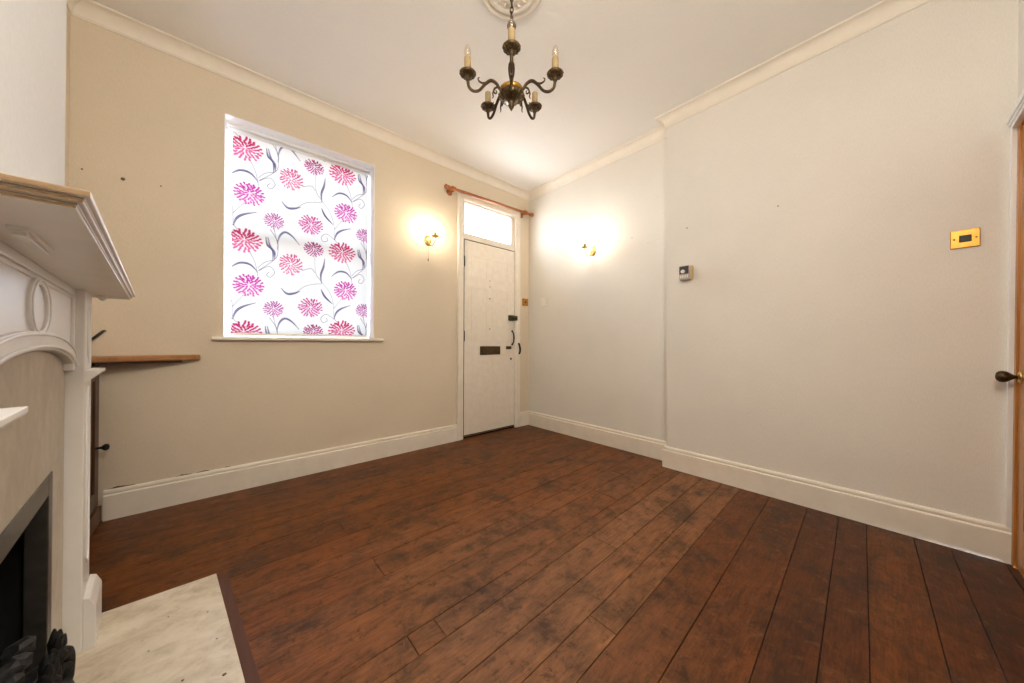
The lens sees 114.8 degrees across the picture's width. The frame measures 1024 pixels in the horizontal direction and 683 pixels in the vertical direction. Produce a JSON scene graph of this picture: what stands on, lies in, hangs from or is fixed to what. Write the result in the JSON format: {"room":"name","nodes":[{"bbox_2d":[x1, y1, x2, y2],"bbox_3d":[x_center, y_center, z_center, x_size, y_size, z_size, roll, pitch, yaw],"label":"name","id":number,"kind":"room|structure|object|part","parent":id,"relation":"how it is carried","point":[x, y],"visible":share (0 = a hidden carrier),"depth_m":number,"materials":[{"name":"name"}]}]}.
{"room":"living room","nodes":[
{"label":"living room","id":0,"kind":"room"},
{"bbox_2d":[0,0,66,185],"bbox_3d":[-1.161,-0.412,0.511,1.200,2.762,0.415,0,0,43],"label":"wall","id":1,"kind":"structure","parent":0,"point":[32,32],"depth_m":0.79,"materials":[{"name":"white paint"}]},
{"bbox_2d":[0,173,135,673],"bbox_3d":[-1.089,0.380,0.677,1.270,1.118,0.366,0,0,43],"label":"fireplace","id":2,"kind":"object","parent":1,"relation":"attached to","point":[58,253],"visible":1,"depth_m":0.79,"materials":[{"name":"paint"}]},
{"bbox_3d":[-1.026,0.638,0.671,0.496,0.603,0.036,0,0,43],"label":"fire trim","id":3,"kind":"part","parent":2,"relation":"part of","materials":[{"name":"metal"}]},
{"bbox_3d":[-1.010,-0.038,0.689,0.840,0.240,0.014,0,0,43],"label":"frieze panel","id":4,"kind":"part","parent":2,"relation":"part of","materials":[{"name":"white paint"}]},
{"bbox_3d":[-1.008,-0.036,0.691,0.840,0.244,0.020,0,0,43],"label":"frieze frame","id":5,"kind":"part","parent":2,"relation":"part of","materials":[{"name":"white paint"}]},
{"bbox_3d":[-1.007,0.030,0.692,0.840,0.102,0.028,0,0,43],"label":"arch moulding","id":6,"kind":"part","parent":2,"relation":"part of","materials":[{"name":"white paint"}]},
{"bbox_3d":[-1.002,-0.071,0.695,0.184,0.128,0.010,0,0,43],"label":"oval moulding","id":7,"kind":"part","parent":2,"relation":"part of","materials":[{"name":"white paint"}]},
{"bbox_2d":[0,173,135,299],"bbox_3d":[-1.017,-0.168,0.761,1.263,0.021,0.151,0,0,43],"label":"mantel shelf","id":8,"kind":"object","parent":2,"relation":"attached to","point":[59,231],"depth_m":0.49,"materials":[{"name":"paint"}]},
{"bbox_2d":[65,8,70,186],"bbox_3d":[-1.298,-0.414,0.261,0.400,2.762,3.512,0,0,-42],"label":"wall","id":9,"kind":"structure","parent":0,"point":[68,16],"depth_m":1.69,"materials":[{"name":"beige paint"}]},
{"bbox_2d":[69,15,528,520],"bbox_3d":[-1.159,-0.399,2.892,4.100,2.762,0.241,0,0,-42],"label":"wall","id":10,"kind":"structure","parent":0,"point":[146,124],"depth_m":2.08,"materials":[{"name":"beige paint"}]},
{"bbox_2d":[92,330,105,339],"bbox_3d":[-2.252,-0.023,1.736,0.034,0.083,0.132,0,0,38],"label":"cable","id":11,"kind":"object","parent":10,"relation":"attached to","point":[102,331],"visible":0.51,"depth_m":1.75,"materials":[{"name":"black plastic"}]},
{"bbox_2d":[102,424,457,521],"bbox_3d":[-1.380,0.898,2.518,2.237,0.162,0.022,0,0,-42],"label":"baseboard","id":12,"kind":"structure","parent":10,"relation":"attached to","point":[129,500],"depth_m":2.20,"materials":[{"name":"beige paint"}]},
{"bbox_2d":[212,113,383,340],"bbox_3d":[-1.562,-0.740,2.503,1.068,1.469,0.259,0,0,-42],"label":"window","id":13,"kind":"structure","parent":10,"relation":"in","point":[227,117],"depth_m":2.42,"materials":[{"name":"white paint"}]},
{"bbox_3d":[-1.540,-0.017,2.471,1.068,0.022,0.184,0,0,-42],"label":"sill","id":14,"kind":"part","parent":13,"relation":"part of","materials":[{"name":"beige paint"}]},
{"bbox_2d":[227,121,370,336],"bbox_3d":[-1.579,-0.756,2.513,0.930,1.435,0.073,0,0,-42],"label":"roller blind","id":15,"kind":"object","parent":13,"relation":"attached to","point":[299,214],"visible":1,"depth_m":2.46,"materials":[{"name":"fabric"}]},
{"bbox_3d":[-1.576,-1.461,2.515,0.928,0.026,0.070,0,0,-42],"label":"head rail","id":16,"kind":"part","parent":15,"relation":"part of","materials":[{"name":"white paint"}]},
{"bbox_2d":[424,223,438,260],"bbox_3d":[-0.728,-0.911,2.995,0.076,0.323,0.181,0,0,-42],"label":"wall light","id":17,"kind":"object","parent":10,"relation":"attached to","point":[427,239],"visible":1,"depth_m":3.03,"materials":[{"name":"gold metal"}]},
{"bbox_2d":[456,192,520,440],"bbox_3d":[-0.245,-0.256,3.563,0.848,2.505,0.150,0,0,-42],"label":"door","id":18,"kind":"structure","parent":10,"relation":"in","point":[488,271],"depth_m":3.52,"materials":[{"name":"beige paint"}]},
{"bbox_3d":[-0.347,0.447,3.452,0.200,0.590,0.003,0,0,-42],"label":"panel moulding","id":19,"kind":"part","parent":18,"relation":"part of","materials":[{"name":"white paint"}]},
{"bbox_3d":[-0.344,-0.285,3.456,0.200,0.565,0.003,0,0,-42],"label":"panel moulding","id":20,"kind":"part","parent":18,"relation":"part of","materials":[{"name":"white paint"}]},
{"bbox_3d":[-0.343,-0.778,3.459,0.200,0.220,0.003,0,0,-42],"label":"panel moulding","id":21,"kind":"part","parent":18,"relation":"part of","materials":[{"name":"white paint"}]},
{"bbox_2d":[464,202,513,245],"bbox_3d":[-0.250,-1.263,3.580,0.705,0.314,0.042,0,0,-42],"label":"window","id":22,"kind":"structure","parent":18,"relation":"attached to","point":[511,221],"depth_m":3.73,"materials":[{"name":"beige paint"}]},
{"bbox_3d":[-0.262,-0.237,3.586,0.766,2.450,0.094,0,0,-42],"label":"frame","id":23,"kind":"part","parent":18,"relation":"part of","materials":[{"name":"beige paint"}]},
{"bbox_3d":[-0.233,0.097,3.547,0.274,0.092,0.012,0,0,-42],"label":"letter plate","id":24,"kind":"part","parent":18,"relation":"part of","materials":[{"name":"brown metal"}]},
{"bbox_3d":[-0.130,0.449,3.645,0.220,0.590,0.003,0,0,-42],"label":"panel moulding","id":25,"kind":"part","parent":18,"relation":"part of","materials":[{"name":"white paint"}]},
{"bbox_3d":[-0.127,-0.283,3.648,0.220,0.565,0.003,0,0,-42],"label":"panel moulding","id":26,"kind":"part","parent":18,"relation":"part of","materials":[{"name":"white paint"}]},
{"bbox_3d":[-0.126,-0.776,3.651,0.220,0.220,0.003,0,0,-42],"label":"panel moulding","id":27,"kind":"part","parent":18,"relation":"part of","materials":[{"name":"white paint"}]},
{"bbox_2d":[444,184,533,217],"bbox_3d":[-0.212,-1.476,3.506,1.192,0.095,0.104,0,0,-42],"label":"pole","id":28,"kind":"object","parent":10,"relation":"attached to","point":[450,189],"visible":1,"depth_m":3.37,"materials":[{"name":"brown wood"}]},
{"bbox_2d":[522,298,527,305],"bbox_3d":[0.159,-0.467,3.890,0.086,0.086,0.018,0,0,-42],"label":"light switch","id":29,"kind":"object","parent":10,"relation":"attached to","point":[524,301],"visible":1,"depth_m":3.88,"materials":[{"name":"gold metal"}]},
{"bbox_2d":[92,0,881,190],"bbox_3d":[-0.022,-1.843,1.623,4.100,0.120,3.850,0,0,-42],"label":"ceiling","id":30,"kind":"structure","parent":0,"point":[393,65],"depth_m":2.04,"materials":[{"name":"paint"}]},
{"bbox_2d":[459,0,563,119],"bbox_3d":[-0.015,-1.487,1.691,0.511,0.610,0.489,0,0,-36],"label":"chandelier","id":31,"kind":"object","parent":30,"relation":"hanging from","point":[511,93],"visible":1,"depth_m":1.63,"materials":[{"name":"brown metal"}]},
{"bbox_3d":[-0.136,-1.269,1.632,0.191,0.092,0.020,0,0,-18],"label":"arm","id":32,"kind":"part","parent":31,"relation":"part of","materials":[{"name":"brown metal"}]},
{"bbox_3d":[-0.087,-1.277,1.787,0.020,0.092,0.190,0,0,-36],"label":"arm","id":33,"kind":"part","parent":31,"relation":"part of","materials":[{"name":"brown metal"}]},
{"bbox_3d":[-0.003,-1.241,1.678,0.137,0.119,0.136,-4,6,-41],"label":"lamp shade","id":34,"kind":"part","parent":31,"relation":"part of","materials":[{"name":"brown metal"}]},
{"bbox_3d":[-0.004,-1.264,1.536,0.020,0.092,0.191,0,0,-1],"label":"arm","id":35,"kind":"part","parent":31,"relation":"part of","materials":[{"name":"brown metal"}]},
{"bbox_3d":[-0.002,-1.693,1.645,0.019,0.145,0.019,-4,6,-41],"label":"chain","id":36,"kind":"part","parent":31,"relation":"part of","materials":[{"name":"brown metal"}]},
{"bbox_3d":[0.079,-1.277,1.788,0.020,0.092,0.189,0,0,35],"label":"arm","id":37,"kind":"part","parent":31,"relation":"part of","materials":[{"name":"brown metal"}]},
{"bbox_3d":[0.130,-1.268,1.633,0.191,0.092,0.020,0,0,18],"label":"arm","id":38,"kind":"part","parent":31,"relation":"part of","materials":[{"name":"brown metal"}]},
{"bbox_2d":[482,0,540,19],"bbox_3d":[-0.002,-1.771,1.640,0.341,0.024,0.341,0,0,-42],"label":"ceiling rose","id":39,"kind":"object","parent":30,"relation":"attached to","point":[500,8],"visible":0.93,"depth_m":1.73,"materials":[{"name":"paint"}]},
{"bbox_2d":[89,425,1023,682],"bbox_3d":[0.041,0.998,1.572,3.440,0.041,3.900,0,0,-42],"label":"floor","id":40,"kind":"structure","parent":0,"point":[527,553],"depth_m":1.35,"materials":[{"name":"brown wood"}]},
{"bbox_2d":[90,354,199,535],"bbox_3d":[-1.799,0.525,1.499,0.503,0.894,0.989,0,0,-42],"label":"base cabinet","id":41,"kind":"object","parent":40,"relation":"on","point":[96,361],"visible":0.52,"depth_m":1.72,"materials":[{"name":"brown wood"}]},
{"bbox_3d":[-1.903,0.499,1.393,0.018,0.745,0.942,0,0,-42],"label":"door","id":42,"kind":"part","parent":41,"relation":"part of","materials":[{"name":"brown wood"}]},
{"bbox_3d":[-2.150,0.557,1.720,0.048,0.036,0.036,0,0,-42],"label":"door knob","id":43,"kind":"part","parent":41,"relation":"part of","materials":[{"name":"black metal"}]},
{"bbox_2d":[73,574,244,682],"bbox_3d":[-0.884,0.956,0.788,1.281,0.030,0.384,0,0,43],"label":"hearth","id":44,"kind":"object","parent":40,"relation":"on","point":[183,633],"visible":0.91,"depth_m":1.02,"materials":[{"name":"stone"}]},
{"bbox_2d":[36,628,75,682],"bbox_3d":[-1.049,0.784,0.646,0.376,0.284,0.210,0,0,43],"label":"basket","id":45,"kind":"object","parent":44,"relation":"on","point":[57,665],"visible":1,"depth_m":0.73,"materials":[{"name":"black metal"}]},
{"bbox_2d":[23,665,38,682],"bbox_3d":[-1.144,0.806,0.787,0.043,0.038,0.048,0,0,-22],"label":"coal","id":46,"kind":"object","parent":45,"relation":"in","point":[31,676],"visible":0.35,"depth_m":0.78,"materials":[{"name":"black stone"}]},
{"bbox_3d":[-1.144,0.757,0.742,0.053,0.049,0.050,0,0,-43],"label":"coal","id":47,"kind":"object","parent":45,"relation":"in","visible":0},
{"bbox_2d":[1,636,35,660],"bbox_3d":[-1.132,0.708,0.752,0.043,0.038,0.048,0,0,-17],"label":"coal","id":48,"kind":"object","parent":47,"relation":"on","point":[27,643],"visible":0.8,"depth_m":0.75,"materials":[{"name":"black stone"}]},
{"bbox_3d":[-1.046,0.756,0.654,0.046,0.038,0.051,0,0,26],"label":"coal","id":49,"kind":"object","parent":45,"relation":"in","visible":0},
{"bbox_2d":[0,672,24,682],"bbox_3d":[-1.037,0.707,0.666,0.053,0.038,0.052,0,0,-7],"label":"coal","id":50,"kind":"object","parent":49,"relation":"on","point":[18,677],"visible":1,"depth_m":0.67,"materials":[{"name":"black stone"}]},
{"bbox_3d":[-1.094,0.756,0.697,0.053,0.038,0.052,0,0,-20],"label":"coal","id":51,"kind":"object","parent":45,"relation":"in","visible":0},
{"bbox_2d":[0,652,32,678],"bbox_3d":[-1.085,0.708,0.709,0.050,0.049,0.053,0,0,5],"label":"coal","id":52,"kind":"object","parent":51,"relation":"on","point":[18,663],"visible":0.83,"depth_m":0.71,"materials":[{"name":"black stone"}]},
{"bbox_2d":[218,576,260,682],"bbox_3d":[-0.733,0.978,0.926,1.244,0.014,0.036,0,0,43],"label":"trim","id":53,"kind":"structure","parent":40,"relation":"on","point":[248,666],"depth_m":1.08,"materials":[{"name":"brown wood"}]},
{"bbox_2d":[528,0,1018,524],"bbox_3d":[1.477,-0.392,2.657,0.469,2.762,3.612,0,0,-42],"label":"wall","id":54,"kind":"structure","parent":0,"point":[828,327],"depth_m":1.92,"materials":[{"name":"paint"}]},
{"bbox_2d":[67,0,931,200],"bbox_3d":[0.014,-1.743,1.629,3.363,0.080,3.212,0,0,-42],"label":"trim","id":55,"kind":"structure","parent":54,"relation":"attached to","point":[884,11],"depth_m":2.18,"materials":[{"name":"paint"}]},
{"bbox_2d":[581,235,596,255],"bbox_3d":[0.743,-0.931,3.197,0.181,0.199,0.076,0,0,-42],"label":"wall light","id":56,"kind":"object","parent":54,"relation":"attached to","point":[593,249],"visible":1,"depth_m":3.21,"materials":[{"name":"gold metal"}]},
{"bbox_2d":[679,265,692,280],"bbox_3d":[1.304,-0.515,2.455,0.062,0.104,0.085,0,0,-42],"label":"thermostat","id":57,"kind":"object","parent":54,"relation":"attached to","point":[685,272],"visible":1,"depth_m":2.44,"materials":[{"name":"plastic"}]},
{"bbox_3d":[1.285,-0.533,2.448,0.002,0.057,0.066,0,0,-42],"label":"dark panel","id":58,"kind":"part","parent":57,"relation":"part of","materials":[{"name":"grey plastic"}]},
{"bbox_2d":[520,411,1011,564],"bbox_3d":[1.201,0.907,2.687,0.152,0.162,3.196,0,0,-42],"label":"baseboard","id":59,"kind":"structure","parent":54,"relation":"attached to","point":[991,540],"depth_m":1.91,"materials":[{"name":"beige paint"}]},
{"bbox_2d":[950,227,980,248],"bbox_3d":[2.143,-0.487,1.549,0.011,0.086,0.085,0,0,-42],"label":"fused spur","id":60,"kind":"object","parent":54,"relation":"attached to","point":[965,238],"visible":1,"depth_m":1.55,"materials":[{"name":"gold metal"}]},
{"bbox_2d":[1017,0,1023,99],"bbox_3d":[0.944,-0.407,0.170,3.633,2.762,0.239,0,0,-42],"label":"wall","id":61,"kind":"structure","parent":0,"point":[1021,2],"depth_m":1.42,"materials":[{"name":"paint"}]},
{"bbox_2d":[995,89,1023,577],"bbox_3d":[1.875,-0.011,1.121,0.973,1.985,0.149,0,0,-42],"label":"door","id":62,"kind":"structure","parent":61,"relation":"in","point":[1014,375],"depth_m":1.42,"materials":[{"name":"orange wood"}]},
{"bbox_3d":[2.143,0.152,1.418,0.051,0.051,0.060,0,0,-42],"label":"knob","id":63,"kind":"part","parent":62,"relation":"part of","materials":[{"name":"brown metal"}]},
{"bbox_3d":[1.860,-0.011,1.138,0.973,1.985,0.038,0,0,-42],"label":"architrave","id":64,"kind":"part","parent":62,"relation":"part of","materials":[{"name":"white paint"}]},
{"bbox_3d":[1.912,0.009,1.122,0.870,1.945,0.102,0,0,-42],"label":"frame","id":65,"kind":"part","parent":62,"relation":"part of","materials":[{"name":"orange wood"}]}
]}

